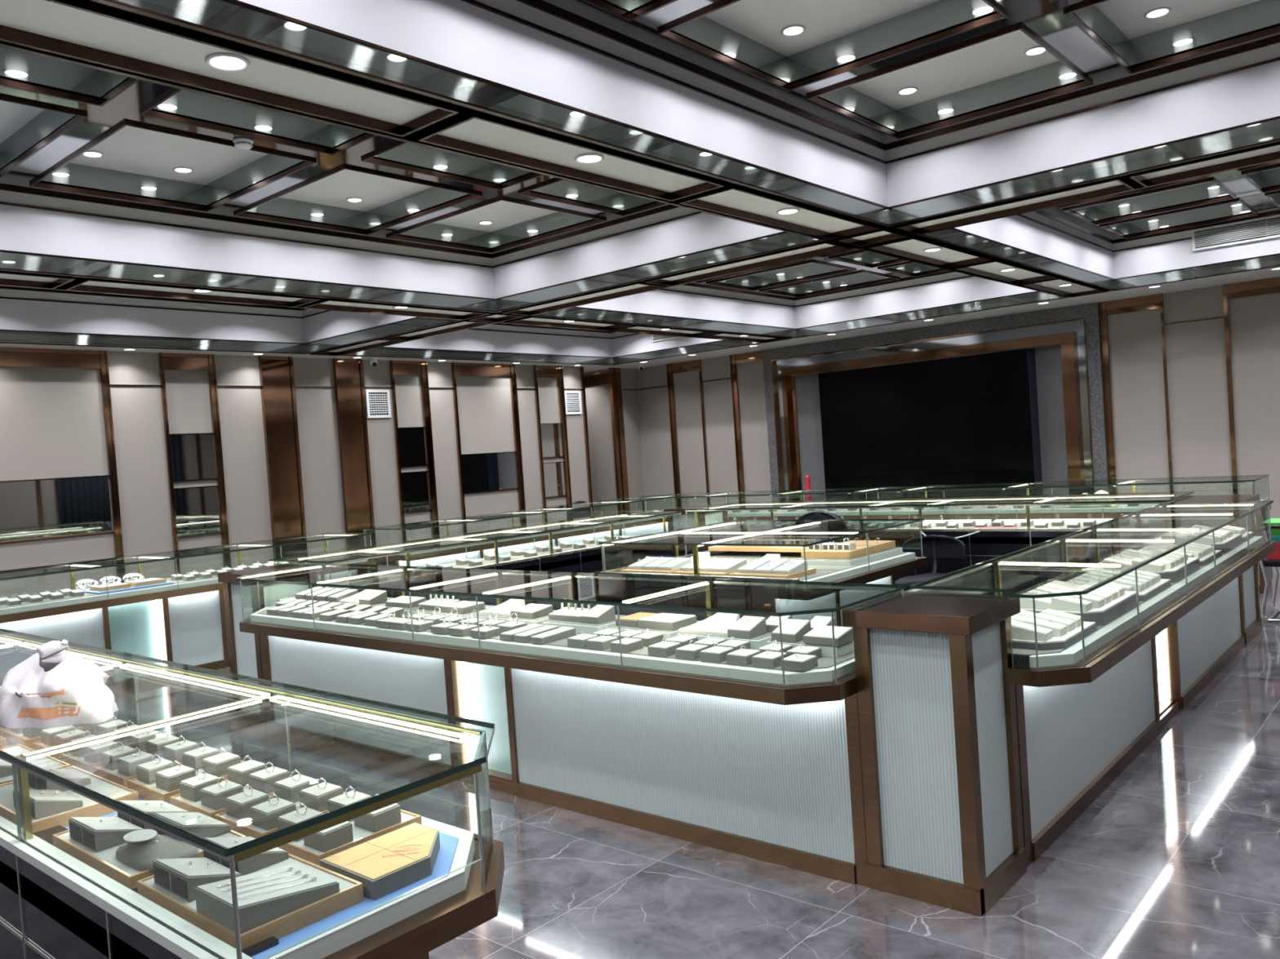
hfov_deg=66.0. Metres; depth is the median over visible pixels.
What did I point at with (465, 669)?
light
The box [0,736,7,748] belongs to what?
display tray
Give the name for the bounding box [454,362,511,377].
trim
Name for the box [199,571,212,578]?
block
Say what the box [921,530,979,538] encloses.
cable
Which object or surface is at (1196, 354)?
wall
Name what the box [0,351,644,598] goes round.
wall
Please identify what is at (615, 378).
trim
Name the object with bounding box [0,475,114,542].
wall mirror
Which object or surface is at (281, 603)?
block
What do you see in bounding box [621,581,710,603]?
light
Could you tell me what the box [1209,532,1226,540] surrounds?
block
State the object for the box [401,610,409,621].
bangle
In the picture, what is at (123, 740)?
box
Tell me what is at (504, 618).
riser
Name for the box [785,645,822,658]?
block
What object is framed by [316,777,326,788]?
ring
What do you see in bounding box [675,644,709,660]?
block
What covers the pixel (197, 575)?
block
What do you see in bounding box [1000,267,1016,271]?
recessed light
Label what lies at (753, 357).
trim
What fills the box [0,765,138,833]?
display tray
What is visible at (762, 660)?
block
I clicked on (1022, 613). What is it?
block
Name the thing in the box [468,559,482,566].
block
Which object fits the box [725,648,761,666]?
block
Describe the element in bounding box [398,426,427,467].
wall mirror
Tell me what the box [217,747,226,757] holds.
ring
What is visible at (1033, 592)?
block
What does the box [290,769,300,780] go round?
ring
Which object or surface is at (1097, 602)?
block
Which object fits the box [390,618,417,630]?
block
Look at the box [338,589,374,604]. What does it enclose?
display
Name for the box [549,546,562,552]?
block
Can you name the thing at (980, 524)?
block
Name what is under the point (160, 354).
trim
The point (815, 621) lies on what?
block
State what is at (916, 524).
block
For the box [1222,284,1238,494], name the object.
trim
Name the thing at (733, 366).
trim
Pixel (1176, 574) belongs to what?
platform
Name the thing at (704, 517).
pedestal
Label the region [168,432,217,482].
wall mirror
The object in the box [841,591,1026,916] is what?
pedestal
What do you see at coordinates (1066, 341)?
wall surround
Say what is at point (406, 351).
mirror
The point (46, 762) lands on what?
display tray
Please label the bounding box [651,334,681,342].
ceiling vent
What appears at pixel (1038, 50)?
recessed light
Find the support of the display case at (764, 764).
on the floor
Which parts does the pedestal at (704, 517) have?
frame post, frame post, frame post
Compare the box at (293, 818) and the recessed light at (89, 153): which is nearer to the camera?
the box at (293, 818)
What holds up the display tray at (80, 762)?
on the display case at (54, 904)
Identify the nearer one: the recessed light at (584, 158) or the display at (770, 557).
the recessed light at (584, 158)
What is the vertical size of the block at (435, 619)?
0.037 m
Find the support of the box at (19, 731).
on the display tray at (12, 738)
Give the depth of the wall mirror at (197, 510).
10.96 m
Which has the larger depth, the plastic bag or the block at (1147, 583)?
the block at (1147, 583)
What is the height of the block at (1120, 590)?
0.054 m
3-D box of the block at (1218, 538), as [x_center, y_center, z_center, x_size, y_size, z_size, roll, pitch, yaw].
[3.390,0.342,5.879,0.135,0.054,0.078,-3,2,41]
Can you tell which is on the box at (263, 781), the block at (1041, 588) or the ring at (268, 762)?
the ring at (268, 762)
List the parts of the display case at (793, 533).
staff sill, gold post, panel, gold post, staff sill, glass pane, glass, frame post, ribbed panel, glass pane, frame post, rail, ribbed panel, frame post, glass pane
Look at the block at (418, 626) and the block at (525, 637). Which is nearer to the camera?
the block at (525, 637)
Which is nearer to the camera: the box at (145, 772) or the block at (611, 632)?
the box at (145, 772)
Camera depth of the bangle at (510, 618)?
4.73 m
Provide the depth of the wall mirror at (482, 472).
14.17 m
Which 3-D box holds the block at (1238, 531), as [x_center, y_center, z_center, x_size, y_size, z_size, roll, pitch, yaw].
[3.795,0.331,6.349,0.135,0.054,0.078,-3,2,41]
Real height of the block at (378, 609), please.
0.052 m
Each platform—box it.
[1012,621,1097,650]
[1020,591,1139,626]
[1080,557,1199,582]
[1137,578,1171,601]
[1142,533,1242,553]
[1199,550,1222,566]
[1241,532,1253,542]
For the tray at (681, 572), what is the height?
0.030 m
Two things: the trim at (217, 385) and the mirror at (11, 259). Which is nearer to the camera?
the mirror at (11, 259)
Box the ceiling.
[0,0,1279,372]
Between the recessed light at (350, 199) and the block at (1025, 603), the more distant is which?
the recessed light at (350, 199)
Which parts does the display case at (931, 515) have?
rail, glass, ribbed panel, ribbed panel, gold post, frame post, glass pane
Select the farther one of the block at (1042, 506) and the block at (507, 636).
the block at (1042, 506)
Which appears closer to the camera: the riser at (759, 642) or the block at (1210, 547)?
the riser at (759, 642)
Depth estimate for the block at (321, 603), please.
5.85 m
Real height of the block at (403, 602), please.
0.042 m
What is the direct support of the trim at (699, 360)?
attached to the wall at (1196, 354)
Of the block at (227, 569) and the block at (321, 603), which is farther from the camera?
the block at (227, 569)
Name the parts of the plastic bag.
handle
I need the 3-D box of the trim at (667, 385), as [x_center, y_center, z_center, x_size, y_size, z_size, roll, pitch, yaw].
[0.213,-1.531,16.483,0.705,0.015,0.014,-3,2,41]
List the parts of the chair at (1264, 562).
armrest, seat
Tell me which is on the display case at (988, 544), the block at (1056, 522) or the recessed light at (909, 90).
the block at (1056, 522)
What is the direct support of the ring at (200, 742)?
on the box at (193, 759)
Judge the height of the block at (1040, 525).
0.047 m
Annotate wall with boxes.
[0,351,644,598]
[635,284,1279,518]
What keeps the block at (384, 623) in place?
on the display case at (764, 764)
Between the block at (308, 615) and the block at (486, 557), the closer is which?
the block at (308, 615)
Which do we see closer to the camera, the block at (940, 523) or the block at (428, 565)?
the block at (428, 565)
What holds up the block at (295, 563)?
on the display case at (181, 622)
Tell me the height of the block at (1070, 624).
0.054 m
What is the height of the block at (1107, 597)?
0.054 m
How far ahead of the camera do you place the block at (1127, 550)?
5.29 m
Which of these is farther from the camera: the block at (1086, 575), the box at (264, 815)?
the block at (1086, 575)
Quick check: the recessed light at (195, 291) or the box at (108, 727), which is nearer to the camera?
the box at (108, 727)
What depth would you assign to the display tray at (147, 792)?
2.54 m
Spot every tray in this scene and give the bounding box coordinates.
[0,726,10,737]
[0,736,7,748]
[0,743,71,784]
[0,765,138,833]
[2,726,83,749]
[32,734,113,760]
[52,815,246,889]
[60,745,146,773]
[83,582,173,594]
[89,582,130,591]
[92,756,182,787]
[123,577,166,586]
[127,760,244,804]
[137,853,364,950]
[169,775,290,818]
[214,791,345,839]
[271,809,422,866]
[320,822,439,900]
[620,568,679,573]
[672,570,736,576]
[707,545,808,552]
[728,568,816,578]
[800,546,874,559]
[842,540,895,552]
[969,527,1020,528]
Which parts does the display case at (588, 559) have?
drawer, gold post, drawer, glass pane, drawer, glass, drawer, staff sill, gold post, rail, drawer, drawer, glass pane, gold post, drawer, drawer, drawer, drawer, gold post, drawer, gold post, drawer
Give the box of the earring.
[188,861,211,868]
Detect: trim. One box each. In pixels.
[0,346,101,368]
[99,350,124,582]
[110,384,161,386]
[158,352,180,574]
[163,352,208,370]
[208,354,231,568]
[217,385,261,386]
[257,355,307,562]
[294,386,335,387]
[332,358,376,549]
[364,386,391,388]
[389,360,406,542]
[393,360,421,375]
[420,361,439,537]
[428,387,453,388]
[450,362,466,533]
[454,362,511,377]
[510,364,526,525]
[533,364,547,522]
[536,365,559,377]
[557,365,572,504]
[564,388,582,390]
[579,366,593,516]
[584,371,608,386]
[608,367,630,512]
[636,385,667,390]
[666,363,681,507]
[671,360,698,373]
[697,359,710,505]
[702,377,730,382]
[728,354,745,502]
[734,351,763,364]
[1098,301,1116,493]
[1106,293,1159,315]
[1159,293,1173,501]
[1164,316,1223,324]
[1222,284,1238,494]
[1226,276,1279,299]
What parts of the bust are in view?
neck plate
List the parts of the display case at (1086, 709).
glass pane, rail, gold post, glass pane, frame post, glass pane, glass pane, gold post, staff sill, ribbed panel, glass, gold post, glass pane, rail, frame post, backlit panel, glass pane, frame post, glass pane, ribbed panel, glass pane, glass pane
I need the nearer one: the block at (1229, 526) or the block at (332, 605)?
the block at (332, 605)
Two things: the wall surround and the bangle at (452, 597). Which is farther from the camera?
the wall surround
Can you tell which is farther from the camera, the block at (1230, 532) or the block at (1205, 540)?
the block at (1230, 532)
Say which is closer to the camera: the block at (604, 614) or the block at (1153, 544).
the block at (604, 614)
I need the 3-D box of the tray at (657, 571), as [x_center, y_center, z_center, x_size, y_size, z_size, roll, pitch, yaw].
[0.138,0.611,6.676,0.410,0.030,0.350,-3,2,41]
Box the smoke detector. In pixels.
[232,137,253,150]
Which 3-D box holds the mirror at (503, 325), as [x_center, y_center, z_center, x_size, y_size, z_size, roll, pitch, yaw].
[-0.986,-2.264,12.937,2.950,0.030,5.010,-3,2,41]
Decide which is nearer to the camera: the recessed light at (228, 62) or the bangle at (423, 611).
the recessed light at (228, 62)
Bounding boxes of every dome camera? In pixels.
[368,357,377,366]
[637,364,644,370]
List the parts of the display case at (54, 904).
glass pane, drawer, drawer, glass pane, gold post, drawer, drawer, glass pane, rail, glass pane, staff sill, drawer, glass pane, rail, glass, rail, glass pane, glass pane, glass pane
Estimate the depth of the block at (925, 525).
8.45 m
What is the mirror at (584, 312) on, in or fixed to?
attached to the ceiling
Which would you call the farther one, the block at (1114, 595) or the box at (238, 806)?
the block at (1114, 595)
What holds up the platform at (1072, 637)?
on the display case at (1086, 709)
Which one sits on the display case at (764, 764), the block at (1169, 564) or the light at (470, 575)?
the light at (470, 575)
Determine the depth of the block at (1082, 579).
4.64 m
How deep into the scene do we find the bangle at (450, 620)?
4.82 m
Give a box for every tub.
[1261,518,1279,536]
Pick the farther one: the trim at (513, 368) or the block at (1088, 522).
the trim at (513, 368)
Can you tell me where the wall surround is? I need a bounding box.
[762,302,1109,501]
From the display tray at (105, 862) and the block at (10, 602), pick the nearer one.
the display tray at (105, 862)
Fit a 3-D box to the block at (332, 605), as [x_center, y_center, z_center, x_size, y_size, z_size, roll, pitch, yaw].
[-1.811,0.754,5.780,0.092,0.052,0.100,-3,2,41]
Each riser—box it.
[279,596,393,608]
[380,605,494,617]
[466,610,555,626]
[542,615,626,634]
[604,621,700,641]
[677,631,771,650]
[767,640,853,657]
[795,546,902,565]
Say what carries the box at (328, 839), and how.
on the display tray at (298, 849)
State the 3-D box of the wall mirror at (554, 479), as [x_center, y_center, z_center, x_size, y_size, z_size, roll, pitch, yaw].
[-1.317,0.000,15.151,0.022,0.535,0.475,-3,2,41]
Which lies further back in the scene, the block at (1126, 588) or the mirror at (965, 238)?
the mirror at (965, 238)
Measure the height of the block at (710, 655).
0.038 m
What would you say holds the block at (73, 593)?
on the display case at (181, 622)
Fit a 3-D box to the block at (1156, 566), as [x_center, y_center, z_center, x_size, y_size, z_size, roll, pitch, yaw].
[2.530,0.425,4.909,0.135,0.054,0.078,-3,2,41]
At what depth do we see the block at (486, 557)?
8.31 m
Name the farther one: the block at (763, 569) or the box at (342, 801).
the block at (763, 569)
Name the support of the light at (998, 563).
on the display case at (1086, 709)
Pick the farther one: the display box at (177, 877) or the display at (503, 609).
the display at (503, 609)
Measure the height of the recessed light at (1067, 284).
0.012 m
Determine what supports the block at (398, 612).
on the display case at (764, 764)
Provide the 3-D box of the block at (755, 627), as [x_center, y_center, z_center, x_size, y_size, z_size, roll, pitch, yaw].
[0.434,0.600,4.010,0.110,0.067,0.120,-3,2,41]
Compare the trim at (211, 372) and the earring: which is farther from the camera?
the trim at (211, 372)
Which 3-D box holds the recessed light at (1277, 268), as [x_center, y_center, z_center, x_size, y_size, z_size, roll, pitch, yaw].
[6.462,-2.138,9.990,0.141,0.011,0.141,-3,2,41]
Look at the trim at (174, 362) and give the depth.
10.91 m
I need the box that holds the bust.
[115,829,198,871]
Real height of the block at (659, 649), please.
0.038 m
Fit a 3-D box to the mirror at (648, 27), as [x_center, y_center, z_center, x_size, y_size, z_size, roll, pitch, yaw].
[1.001,-2.162,3.702,3.030,0.030,5.580,-3,2,41]
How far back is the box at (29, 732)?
3.15 m
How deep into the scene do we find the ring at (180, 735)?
2.79 m
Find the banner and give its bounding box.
[804,475,811,500]
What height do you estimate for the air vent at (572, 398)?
0.365 m
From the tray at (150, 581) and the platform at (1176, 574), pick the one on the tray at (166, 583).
the tray at (150, 581)
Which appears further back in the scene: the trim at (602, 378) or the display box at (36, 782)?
the trim at (602, 378)
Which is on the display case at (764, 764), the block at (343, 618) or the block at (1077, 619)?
the block at (343, 618)
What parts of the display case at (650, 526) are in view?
frame post, ribbed panel, gold post, frame post, gold post, ribbed panel, glass, rail, ribbed panel, ribbed panel, gold post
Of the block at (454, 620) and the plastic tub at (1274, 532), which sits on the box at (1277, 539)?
the plastic tub at (1274, 532)
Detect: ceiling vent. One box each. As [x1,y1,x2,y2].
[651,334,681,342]
[1191,214,1279,251]
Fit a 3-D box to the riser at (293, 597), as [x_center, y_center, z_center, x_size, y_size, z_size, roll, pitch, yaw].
[-1.828,0.754,6.052,1.000,0.041,0.270,-3,2,41]
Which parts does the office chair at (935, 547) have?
seat, backrest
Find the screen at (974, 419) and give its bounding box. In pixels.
[817,348,1043,500]
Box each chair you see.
[566,500,592,519]
[797,510,849,542]
[894,534,965,592]
[1256,524,1279,622]
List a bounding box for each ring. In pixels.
[115,741,124,751]
[132,746,140,756]
[151,754,160,764]
[160,730,168,739]
[171,760,180,770]
[177,735,185,745]
[196,768,205,779]
[197,742,205,751]
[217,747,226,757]
[217,776,226,786]
[243,755,252,765]
[243,784,253,795]
[265,762,274,772]
[268,793,278,804]
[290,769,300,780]
[296,803,306,814]
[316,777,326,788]
[345,786,355,797]
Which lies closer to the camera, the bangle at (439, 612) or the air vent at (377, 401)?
the bangle at (439, 612)
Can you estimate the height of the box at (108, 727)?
0.041 m
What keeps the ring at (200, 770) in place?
on the box at (189, 788)
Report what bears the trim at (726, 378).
attached to the wall at (1196, 354)
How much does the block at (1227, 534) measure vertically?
0.054 m
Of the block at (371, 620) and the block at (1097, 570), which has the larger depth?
the block at (371, 620)
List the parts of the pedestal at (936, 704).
frame post, frame post, frame post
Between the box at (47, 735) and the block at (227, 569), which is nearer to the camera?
the box at (47, 735)
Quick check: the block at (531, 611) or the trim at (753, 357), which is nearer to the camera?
the block at (531, 611)
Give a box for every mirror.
[0,75,673,256]
[0,232,818,311]
[0,285,299,308]
[0,317,453,353]
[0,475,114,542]
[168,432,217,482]
[173,485,222,537]
[345,340,756,364]
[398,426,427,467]
[401,471,431,513]
[461,451,518,493]
[501,323,604,331]
[532,0,1279,146]
[537,291,1062,337]
[540,422,564,457]
[543,461,566,497]
[686,249,947,298]
[925,228,1279,289]
[1039,163,1279,241]
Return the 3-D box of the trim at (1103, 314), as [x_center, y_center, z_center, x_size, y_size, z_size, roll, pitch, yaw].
[5.651,-0.609,11.865,0.070,3.050,0.050,-3,2,41]
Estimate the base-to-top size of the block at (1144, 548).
0.054 m
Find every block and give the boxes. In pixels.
[0,597,8,605]
[5,597,21,605]
[17,594,30,602]
[27,595,43,603]
[38,591,51,599]
[48,591,64,599]
[58,588,71,596]
[69,589,84,596]
[170,573,182,580]
[182,573,195,581]
[187,571,199,577]
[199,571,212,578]
[204,569,215,575]
[215,569,228,576]
[220,567,231,571]
[231,567,244,571]
[235,565,247,569]
[247,565,258,568]
[251,563,262,567]
[262,563,274,567]
[266,561,277,565]
[266,604,295,615]
[275,598,297,607]
[277,561,289,564]
[277,605,306,616]
[284,599,307,605]
[291,606,319,617]
[292,561,304,564]
[294,586,324,599]
[295,600,318,606]
[302,608,333,618]
[305,587,334,600]
[306,601,330,608]
[315,588,346,601]
[319,608,350,621]
[320,602,342,608]
[327,589,358,602]
[332,603,355,610]
[336,610,366,622]
[347,612,379,624]
[348,604,372,612]
[359,590,387,605]
[363,613,392,626]
[364,605,387,613]
[375,617,402,628]
[379,607,404,617]
[385,595,426,608]
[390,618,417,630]
[404,613,432,620]
[405,620,434,631]
[417,598,459,611]
[421,614,448,625]
[426,562,439,567]
[430,622,459,634]
[438,564,453,568]
[438,616,466,624]
[440,600,484,613]
[448,624,477,636]
[455,558,468,564]
[457,617,487,625]
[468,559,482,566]
[470,626,500,639]
[476,619,506,627]
[484,553,495,559]
[496,622,526,632]
[498,555,511,561]
[499,624,544,640]
[510,603,553,619]
[511,549,524,555]
[513,625,558,642]
[523,550,537,557]
[530,626,576,644]
[535,545,548,551]
[548,607,588,622]
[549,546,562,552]
[560,542,572,547]
[567,633,598,648]
[573,542,586,548]
[580,604,615,624]
[582,538,595,544]
[586,635,618,650]
[591,628,622,636]
[595,538,608,545]
[604,534,616,540]
[609,637,643,653]
[611,631,642,639]
[615,612,657,626]
[617,535,628,539]
[627,556,661,569]
[631,632,663,646]
[637,613,697,631]
[642,557,675,569]
[647,641,681,657]
[657,557,691,570]
[665,635,697,646]
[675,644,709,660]
[680,558,714,571]
[693,637,726,648]
[699,558,729,572]
[699,646,734,662]
[711,559,746,572]
[716,640,751,651]
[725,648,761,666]
[727,616,766,639]
[736,559,771,573]
[751,651,787,668]
[754,560,789,573]
[757,643,792,653]
[765,615,792,632]
[771,618,811,642]
[772,560,808,574]
[780,653,817,671]
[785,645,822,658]
[803,625,853,647]
[808,542,822,550]
[810,616,835,630]
[822,542,838,550]
[836,542,856,551]
[847,508,857,511]
[891,507,901,510]
[909,522,919,526]
[918,523,931,528]
[936,520,948,526]
[946,523,958,528]
[963,520,975,526]
[974,522,986,527]
[986,506,997,508]
[991,520,1004,526]
[1004,522,1017,527]
[1010,614,1029,622]
[1011,621,1053,641]
[1016,609,1038,617]
[1019,593,1051,609]
[1021,520,1033,526]
[1022,617,1066,636]
[1026,589,1050,598]
[1031,613,1075,631]
[1034,586,1067,593]
[1035,522,1048,528]
[1040,505,1050,507]
[1040,608,1080,627]
[1041,582,1075,591]
[1048,580,1081,588]
[1050,595,1092,612]
[1051,519,1064,526]
[1066,522,1080,528]
[1066,578,1087,585]
[1066,591,1104,608]
[1071,587,1111,604]
[1072,576,1101,582]
[1079,584,1118,600]
[1080,573,1108,580]
[1083,519,1096,526]
[1085,570,1113,577]
[1085,581,1124,597]
[1092,568,1119,575]
[1097,580,1133,591]
[1102,558,1131,570]
[1108,555,1133,562]
[1111,577,1144,592]
[1114,553,1142,559]
[1119,575,1150,589]
[1120,551,1146,557]
[1124,549,1151,555]
[1124,573,1155,586]
[1130,570,1160,582]
[1131,558,1165,571]
[1137,549,1154,553]
[1141,546,1159,551]
[1141,555,1174,568]
[1145,545,1169,550]
[1146,553,1179,566]
[1150,543,1173,548]
[1151,551,1183,564]
[1154,542,1177,546]
[1155,549,1188,561]
[1166,549,1194,557]
[1168,541,1185,543]
[1175,548,1202,559]
[1180,546,1205,556]
[1185,544,1209,555]
[1188,542,1213,552]
[1191,536,1216,544]
[1204,533,1222,542]
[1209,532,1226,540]
[1213,530,1229,538]
[1216,528,1232,537]
[1220,527,1243,534]
[1223,525,1245,533]
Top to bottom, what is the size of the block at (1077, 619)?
0.054 m
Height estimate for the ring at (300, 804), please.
0.027 m
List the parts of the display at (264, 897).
chain, chain, chain, chain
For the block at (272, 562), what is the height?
0.047 m
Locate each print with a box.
[16,706,80,719]
[26,688,64,697]
[54,702,76,705]
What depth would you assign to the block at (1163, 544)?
5.76 m
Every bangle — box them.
[387,609,395,619]
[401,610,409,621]
[416,605,424,615]
[417,612,426,622]
[433,607,440,617]
[443,614,451,624]
[446,595,453,601]
[449,608,457,618]
[461,615,470,626]
[470,609,479,619]
[482,617,491,628]
[488,611,497,622]
[509,613,518,623]
[560,602,570,609]
[567,599,577,609]
[581,600,591,610]
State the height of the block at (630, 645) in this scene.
0.038 m
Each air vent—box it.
[364,389,391,417]
[564,391,582,414]
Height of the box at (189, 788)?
0.041 m
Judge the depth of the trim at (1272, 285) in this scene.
10.81 m
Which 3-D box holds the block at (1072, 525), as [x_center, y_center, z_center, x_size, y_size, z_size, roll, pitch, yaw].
[3.373,0.359,7.673,0.075,0.047,0.085,-3,2,41]
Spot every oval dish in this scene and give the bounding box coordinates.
[75,578,98,591]
[99,576,121,584]
[122,573,144,582]
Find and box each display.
[195,863,339,934]
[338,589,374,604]
[479,599,524,616]
[678,613,739,635]
[690,551,710,561]
[760,553,780,560]
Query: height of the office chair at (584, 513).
1.017 m
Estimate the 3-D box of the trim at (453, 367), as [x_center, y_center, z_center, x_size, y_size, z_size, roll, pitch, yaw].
[-2.502,-0.108,13.765,0.047,3.050,0.030,-3,2,41]
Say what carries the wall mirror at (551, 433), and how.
attached to the wall at (52, 420)
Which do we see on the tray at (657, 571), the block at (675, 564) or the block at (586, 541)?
the block at (675, 564)
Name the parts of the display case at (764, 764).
frame post, glass pane, ribbed panel, glass pane, gold post, glass pane, frame post, backlit panel, gold post, rail, frame post, glass pane, gold post, glass, glass pane, ribbed panel, rail, glass pane, gold post, glass pane, glass pane, frame post, glass pane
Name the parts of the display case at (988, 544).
gold post, drawer, gold post, drawer, gold post, drawer, drawer, gold post, rail, glass, drawer, drawer, staff sill, drawer, drawer, gold post, glass pane, drawer, drawer, drawer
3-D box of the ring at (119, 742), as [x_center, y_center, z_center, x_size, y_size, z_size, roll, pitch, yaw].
[-1.464,0.751,2.776,0.025,0.027,0.006,-4,1,12]
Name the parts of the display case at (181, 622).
ribbed panel, gold post, frame post, backlit panel, gold post, frame post, rail, glass, ribbed panel, frame post, gold post, gold post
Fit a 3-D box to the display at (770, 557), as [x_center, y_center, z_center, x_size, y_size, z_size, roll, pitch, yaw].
[0.840,0.538,6.490,0.342,0.091,0.150,-3,2,41]
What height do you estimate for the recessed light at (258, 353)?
0.010 m
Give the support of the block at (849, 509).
on the display case at (931, 515)
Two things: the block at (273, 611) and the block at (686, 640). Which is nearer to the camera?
the block at (686, 640)
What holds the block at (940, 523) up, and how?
on the display case at (988, 544)
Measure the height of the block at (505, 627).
0.037 m
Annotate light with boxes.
[0,636,470,760]
[81,150,103,158]
[122,348,136,351]
[155,599,165,671]
[173,166,193,173]
[192,289,211,293]
[204,53,249,71]
[252,352,264,355]
[346,197,363,202]
[393,306,408,308]
[408,573,497,590]
[458,661,473,763]
[478,220,493,225]
[482,575,572,594]
[574,152,604,164]
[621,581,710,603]
[776,207,799,214]
[781,24,805,36]
[897,86,918,95]
[923,247,942,252]
[996,561,1120,567]
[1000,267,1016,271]
[1023,45,1046,56]
[1037,302,1049,304]
[1057,283,1072,286]
[1144,6,1171,18]
[1147,284,1161,288]
[1159,629,1169,700]
[1270,266,1279,270]
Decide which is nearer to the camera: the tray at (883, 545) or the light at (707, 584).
the light at (707, 584)
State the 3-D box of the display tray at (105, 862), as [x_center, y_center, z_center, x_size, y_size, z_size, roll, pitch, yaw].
[-1.093,0.807,2.190,0.419,0.034,0.243,-3,2,41]
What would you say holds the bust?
on the display tray at (105, 862)
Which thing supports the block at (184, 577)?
on the display case at (181, 622)
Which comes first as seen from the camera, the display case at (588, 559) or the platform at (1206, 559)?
the platform at (1206, 559)
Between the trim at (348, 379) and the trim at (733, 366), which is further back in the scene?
the trim at (733, 366)
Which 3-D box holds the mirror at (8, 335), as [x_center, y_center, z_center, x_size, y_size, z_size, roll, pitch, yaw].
[-4.664,-1.422,8.630,2.914,0.116,5.544,-3,2,41]
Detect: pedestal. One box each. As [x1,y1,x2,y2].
[217,564,317,730]
[663,505,727,555]
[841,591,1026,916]
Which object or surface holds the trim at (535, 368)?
attached to the wall at (52, 420)
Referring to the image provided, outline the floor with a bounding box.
[111,567,1279,958]
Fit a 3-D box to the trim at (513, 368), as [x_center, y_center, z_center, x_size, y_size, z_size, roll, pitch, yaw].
[-1.785,-0.178,14.600,0.047,3.050,0.085,-3,2,41]
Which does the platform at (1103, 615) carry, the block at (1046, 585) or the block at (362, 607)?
the block at (1046, 585)
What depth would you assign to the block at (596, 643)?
4.14 m
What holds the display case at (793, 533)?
on the floor
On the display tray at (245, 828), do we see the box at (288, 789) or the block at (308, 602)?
the box at (288, 789)
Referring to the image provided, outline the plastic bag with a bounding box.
[0,639,118,728]
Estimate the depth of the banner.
14.34 m
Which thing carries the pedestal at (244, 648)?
on the floor
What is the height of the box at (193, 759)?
0.041 m
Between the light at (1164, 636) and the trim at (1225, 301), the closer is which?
the light at (1164, 636)
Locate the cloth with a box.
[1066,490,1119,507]
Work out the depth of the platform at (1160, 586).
4.55 m
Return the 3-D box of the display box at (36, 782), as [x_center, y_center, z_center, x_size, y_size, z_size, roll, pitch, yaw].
[-1.547,0.789,2.623,0.150,0.048,0.106,-3,2,41]
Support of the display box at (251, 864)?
on the display tray at (350, 894)
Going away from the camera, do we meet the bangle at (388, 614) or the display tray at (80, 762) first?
the display tray at (80, 762)
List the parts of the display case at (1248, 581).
frame post, frame post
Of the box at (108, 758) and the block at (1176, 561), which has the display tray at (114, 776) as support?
the box at (108, 758)
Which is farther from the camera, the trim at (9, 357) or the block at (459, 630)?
the trim at (9, 357)
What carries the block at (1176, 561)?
on the platform at (1176, 574)
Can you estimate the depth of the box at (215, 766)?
2.62 m
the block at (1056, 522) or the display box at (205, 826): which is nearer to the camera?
the display box at (205, 826)
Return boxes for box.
[0,759,17,777]
[10,728,22,733]
[13,789,83,820]
[22,727,45,738]
[27,768,91,791]
[40,726,74,746]
[53,729,88,746]
[67,724,83,728]
[68,817,143,852]
[69,734,97,757]
[82,717,115,735]
[83,740,119,763]
[96,720,129,735]
[100,746,137,770]
[112,724,137,746]
[116,751,155,777]
[117,800,188,830]
[127,729,162,751]
[136,758,175,784]
[145,734,181,758]
[152,812,231,840]
[152,857,242,902]
[155,764,195,792]
[162,739,199,764]
[179,773,221,802]
[182,746,220,771]
[200,780,243,810]
[201,751,240,777]
[203,836,288,875]
[225,789,269,820]
[226,760,266,786]
[248,766,289,794]
[249,797,296,831]
[273,774,316,803]
[276,807,324,841]
[298,782,343,812]
[303,821,353,852]
[326,790,372,822]
[353,803,401,832]
[1266,542,1279,559]
[1267,535,1279,542]
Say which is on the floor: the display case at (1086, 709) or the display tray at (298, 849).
the display case at (1086, 709)
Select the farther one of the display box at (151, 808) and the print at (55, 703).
the print at (55, 703)
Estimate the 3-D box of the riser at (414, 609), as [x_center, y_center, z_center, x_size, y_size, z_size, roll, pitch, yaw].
[-1.128,0.722,5.448,0.770,0.041,0.270,-3,2,41]
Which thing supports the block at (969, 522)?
on the display case at (988, 544)
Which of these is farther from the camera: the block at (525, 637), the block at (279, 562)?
the block at (279, 562)
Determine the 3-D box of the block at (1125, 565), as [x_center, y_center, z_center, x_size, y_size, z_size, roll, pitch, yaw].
[2.428,0.429,4.997,0.135,0.054,0.078,-3,2,41]
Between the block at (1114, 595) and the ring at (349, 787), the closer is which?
the ring at (349, 787)
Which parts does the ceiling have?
panel frame, well frame, well frame, well frame, panel frame, panel frame, well frame, well frame, panel frame, panel frame, panel frame, well frame, well frame, panel frame, panel frame, panel frame, panel frame, well frame, well frame, panel frame, panel frame, panel frame, well frame, panel frame, well frame, well frame, well frame, well frame, well frame, panel frame, well frame, panel frame, well frame, panel frame, panel frame, panel frame, well frame, well frame, well frame, well frame, panel frame, well frame, well frame, well frame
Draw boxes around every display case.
[0,533,375,691]
[0,628,504,958]
[235,562,906,887]
[269,511,685,610]
[361,494,688,566]
[598,519,927,627]
[635,474,1272,593]
[684,491,1194,595]
[901,500,1275,866]
[1169,493,1262,645]
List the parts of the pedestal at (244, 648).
frame post, frame post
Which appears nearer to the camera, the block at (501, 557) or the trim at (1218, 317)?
the block at (501, 557)

